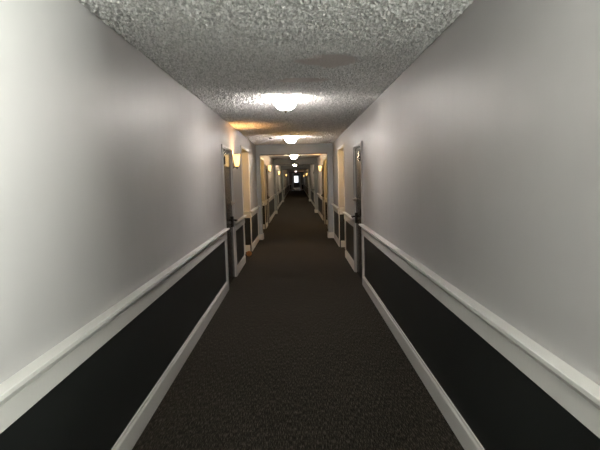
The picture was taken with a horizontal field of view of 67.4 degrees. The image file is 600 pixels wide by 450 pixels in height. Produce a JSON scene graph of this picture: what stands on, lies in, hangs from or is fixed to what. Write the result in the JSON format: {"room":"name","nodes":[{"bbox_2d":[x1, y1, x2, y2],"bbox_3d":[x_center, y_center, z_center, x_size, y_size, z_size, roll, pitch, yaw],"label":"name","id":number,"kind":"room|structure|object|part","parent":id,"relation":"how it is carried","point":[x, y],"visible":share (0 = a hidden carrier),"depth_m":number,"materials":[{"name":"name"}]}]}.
{"room":"hotel corridor","nodes":[
{"label":"hotel corridor","id":0,"kind":"room"},
{"bbox_2d":[0,0,288,449],"bbox_3d":[-1.740,-2.446,27.382,1.050,2.440,65.000,-2,6,0],"label":"wall","id":1,"kind":"structure","parent":0,"point":[111,168],"depth_m":2.29,"materials":[{"name":"paint"}]},
{"bbox_2d":[0,228,229,433],"bbox_3d":[-0.977,0.993,0.769,0.060,0.742,11.340,-2,6,0],"label":"trim","id":2,"kind":"structure","parent":1,"relation":"attached to","point":[26,387],"depth_m":2.06,"materials":[{"name":"white paint"}]},
{"bbox_2d":[111,191,288,449],"bbox_3d":[-1.651,-1.306,27.475,0.968,0.148,64.950,-2,6,0],"label":"baseboard","id":3,"kind":"structure","parent":1,"relation":"attached to","point":[136,426],"depth_m":3.42,"materials":[{"name":"white paint"}]},
{"bbox_2d":[221,144,237,284],"bbox_3d":[-1.098,-0.139,6.771,0.212,2.060,0.945,-2,6,0],"label":"door","id":4,"kind":"structure","parent":1,"relation":"in","point":[227,160],"depth_m":6.88,"materials":[{"name":"beige paint"}]},
{"bbox_2d":[233,154,239,168],"bbox_3d":[-1.026,-1.024,7.286,0.128,0.230,0.123,-2,6,0],"label":"wall sconce","id":5,"kind":"object","parent":1,"relation":"attached to","point":[236,157],"visible":0.99,"depth_m":7.25,"materials":[{"name":"yellow glass"}]},
{"bbox_2d":[235,215,246,254],"bbox_3d":[-1.028,0.254,7.921,0.060,0.742,1.320,-2,6,0],"label":"trim","id":6,"kind":"structure","parent":1,"relation":"attached to","point":[241,221],"depth_m":8.04,"materials":[{"name":"white paint"}]},
{"bbox_2d":[240,145,250,217],"bbox_3d":[-1.560,-0.809,9.089,0.964,1.460,1.330,-2,6,0],"label":"trim","id":7,"kind":"structure","parent":1,"relation":"attached to","point":[247,213],"depth_m":9.60,"materials":[{"name":"white paint"}]},
{"bbox_2d":[250,206,259,244],"bbox_3d":[-1.048,-0.033,10.696,0.060,0.742,1.900,-2,6,0],"label":"trim","id":8,"kind":"structure","parent":1,"relation":"attached to","point":[255,210],"depth_m":10.25,"materials":[{"name":"white paint"}]},
{"bbox_2d":[261,157,264,205],"bbox_3d":[-1.591,-1.266,13.505,0.964,1.460,1.350,-2,6,0],"label":"trim","id":9,"kind":"structure","parent":1,"relation":"attached to","point":[261,157],"depth_m":14.10,"materials":[{"name":"white paint"}]},
{"bbox_2d":[265,199,267,223],"bbox_3d":[-1.076,-0.444,14.675,0.060,0.742,1.000,-2,6,0],"label":"trim","id":10,"kind":"structure","parent":1,"relation":"attached to","point":[266,200],"depth_m":14.28,"materials":[{"name":"white paint"}]},
{"bbox_2d":[265,164,269,222],"bbox_3d":[-1.160,-1.044,15.535,0.212,2.060,0.945,-2,6,0],"label":"door","id":11,"kind":"structure","parent":1,"relation":"in","point":[266,165],"depth_m":15.85,"materials":[{"name":"beige paint"}]},
{"bbox_2d":[269,194,275,206],"bbox_3d":[-1.101,-0.799,18.111,0.060,0.742,4.190,-2,6,0],"label":"trim","id":12,"kind":"structure","parent":1,"relation":"attached to","point":[272,196],"depth_m":18.79,"materials":[{"name":"white paint"}]},
{"bbox_2d":[277,170,279,207],"bbox_3d":[-1.222,-1.944,24.238,0.212,2.060,0.945,-2,6,0],"label":"door","id":13,"kind":"structure","parent":1,"relation":"in","point":[277,170],"depth_m":24.51,"materials":[{"name":"beige paint"}]},
{"bbox_2d":[78,0,473,171],"bbox_3d":[-0.269,-3.752,27.258,2.400,0.136,65.600,-2,6,0],"label":"ceiling","id":14,"kind":"structure","parent":0,"point":[336,58],"depth_m":3.06,"materials":[{"name":"white paint"}]},
{"bbox_2d":[273,96,297,112],"bbox_3d":[-0.156,-1.298,4.871,0.274,0.173,0.274,-2,6,0],"label":"ceiling light","id":15,"kind":"object","parent":14,"relation":"attached to","point":[285,104],"visible":0.99,"depth_m":4.79,"materials":[{"name":"white glass"}]},
{"bbox_2d":[284,136,296,143],"bbox_3d":[-0.188,-1.763,9.367,0.274,0.173,0.274,-2,6,0],"label":"ceiling light","id":16,"kind":"object","parent":14,"relation":"attached to","point":[291,139],"visible":1,"depth_m":9.29,"materials":[{"name":"white glass"}]},
{"bbox_2d":[255,143,333,233],"bbox_3d":[-0.124,-0.866,11.697,1.960,2.440,0.250,-2,6,0],"label":"wall header","id":17,"kind":"structure","parent":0,"point":[327,148],"depth_m":11.48,"materials":[{"name":"grey paint"}]},
{"bbox_2d":[259,232,333,239],"bbox_3d":[-0.094,0.274,11.815,1.960,0.148,0.286,-2,6,0],"label":"trim","id":18,"kind":"structure","parent":17,"relation":"attached to","point":[329,234],"depth_m":11.68,"materials":[{"name":"white paint"}]},
{"bbox_2d":[269,153,326,154],"bbox_3d":[-0.168,-1.806,11.481,1.720,0.016,0.026,-2,6,0],"label":"trim","id":19,"kind":"structure","parent":17,"relation":"attached to","point":[307,153],"depth_m":11.47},
{"bbox_2d":[273,158,317,210],"bbox_3d":[-0.185,-1.750,20.252,1.960,2.440,0.250,-2,6,0],"label":"wall header","id":20,"kind":"structure","parent":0,"point":[301,160],"depth_m":20.03,"materials":[{"name":"grey paint"}]},
{"bbox_2d":[281,165,310,199],"bbox_3d":[-0.257,-2.798,30.397,1.960,2.440,0.250,-2,6,0],"label":"wall header","id":21,"kind":"structure","parent":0,"point":[289,166],"depth_m":30.18,"materials":[{"name":"grey paint"}]},
{"bbox_2d":[289,172,303,188],"bbox_3d":[-0.467,-5.834,59.785,2.300,2.440,0.140,-2,6,0],"label":"wall","id":22,"kind":"structure","parent":0,"point":[290,173],"depth_m":59.67,"materials":[{"name":"paint"}]},
{"bbox_2d":[292,173,300,189],"bbox_3d":[-0.474,-5.737,59.775,1.180,2.250,0.180,-2,6,0],"label":"door","id":23,"kind":"structure","parent":22,"relation":"in","point":[296,177],"depth_m":59.74,"materials":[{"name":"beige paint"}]},
{"bbox_2d":[289,183,303,189],"bbox_3d":[-0.445,-5.053,59.765,1.960,0.890,0.060,-2,6,0],"label":"trim","id":24,"kind":"structure","parent":22,"relation":"attached to","point":[301,183],"depth_m":59.79,"materials":[{"name":"white paint"}]},
{"bbox_2d":[132,190,463,449],"bbox_3d":[-0.203,-1.224,27.519,4.500,0.100,65.600,-2,6,0],"label":"floor","id":25,"kind":"structure","parent":0,"point":[297,354],"depth_m":3.70,"materials":[{"name":"carpet"}]},
{"bbox_2d":[304,0,599,449],"bbox_3d":[1.268,-2.537,27.394,1.050,2.460,65.000,-2,6,0],"label":"wall","id":26,"kind":"structure","parent":0,"point":[481,159],"depth_m":2.10,"materials":[{"name":"paint"}]},
{"bbox_2d":[313,169,314,205],"bbox_3d":[0.805,-2.008,24.346,0.212,2.060,0.945,-2,6,0],"label":"door","id":27,"kind":"structure","parent":26,"relation":"in","point":[313,169],"depth_m":24.69,"materials":[{"name":"beige paint"}]},
{"bbox_2d":[321,163,323,220],"bbox_3d":[0.864,-1.145,15.991,0.212,2.060,0.945,-2,6,0],"label":"door","id":28,"kind":"structure","parent":26,"relation":"in","point":[322,187],"depth_m":16.31,"materials":[{"name":"beige paint"}]},
{"bbox_3d":[0.821,-1.144,15.991,0.018,2.060,0.945,-2,6,0],"label":"casing","id":29,"kind":"part","parent":28,"relation":"part of","materials":[{"name":"white paint"}]},
{"bbox_2d":[324,157,326,201],"bbox_3d":[1.297,-1.441,14.463,0.964,1.460,1.350,-2,6,0],"label":"trim","id":30,"kind":"structure","parent":26,"relation":"attached to","point":[325,157],"depth_m":15.02,"materials":[{"name":"white paint"}]},
{"bbox_2d":[331,204,339,240],"bbox_3d":[0.851,-0.099,10.854,0.060,0.742,1.600,-2,6,0],"label":"trim","id":31,"kind":"structure","parent":26,"relation":"attached to","point":[335,208],"depth_m":10.45,"materials":[{"name":"white paint"}]},
{"bbox_2d":[337,144,344,213],"bbox_3d":[1.333,-0.918,9.400,0.964,1.460,1.330,-2,6,0],"label":"trim","id":32,"kind":"structure","parent":26,"relation":"attached to","point":[341,146],"depth_m":9.91,"materials":[{"name":"white paint"}]},
{"bbox_2d":[342,212,353,249],"bbox_3d":[0.870,0.183,8.123,0.060,0.742,1.530,-2,6,0],"label":"trim","id":33,"kind":"structure","parent":26,"relation":"attached to","point":[347,217],"depth_m":8.22,"materials":[{"name":"white paint"}]},
{"bbox_2d":[351,141,362,284],"bbox_3d":[0.929,-0.203,6.870,0.212,2.060,0.945,-2,6,0],"label":"door","id":34,"kind":"structure","parent":26,"relation":"in","point":[357,148],"depth_m":6.99,"materials":[{"name":"beige paint"}]},
{"bbox_3d":[0.965,-0.190,6.884,0.140,2.030,0.860,-2,6,0],"label":"frame","id":35,"kind":"part","parent":34,"relation":"part of","materials":[{"name":"white paint"}]},
{"bbox_2d":[304,190,484,449],"bbox_3d":[1.240,-1.384,27.488,0.968,0.148,64.950,-2,6,0],"label":"baseboard","id":36,"kind":"structure","parent":26,"relation":"attached to","point":[464,434],"depth_m":3.30,"materials":[{"name":"white paint"}]},
{"bbox_2d":[359,224,599,437],"bbox_3d":[0.903,0.658,3.528,0.060,0.742,5.990,-2,6,0],"label":"trim","id":37,"kind":"structure","parent":26,"relation":"attached to","point":[579,395],"depth_m":1.90,"materials":[{"name":"white paint"}]}
]}

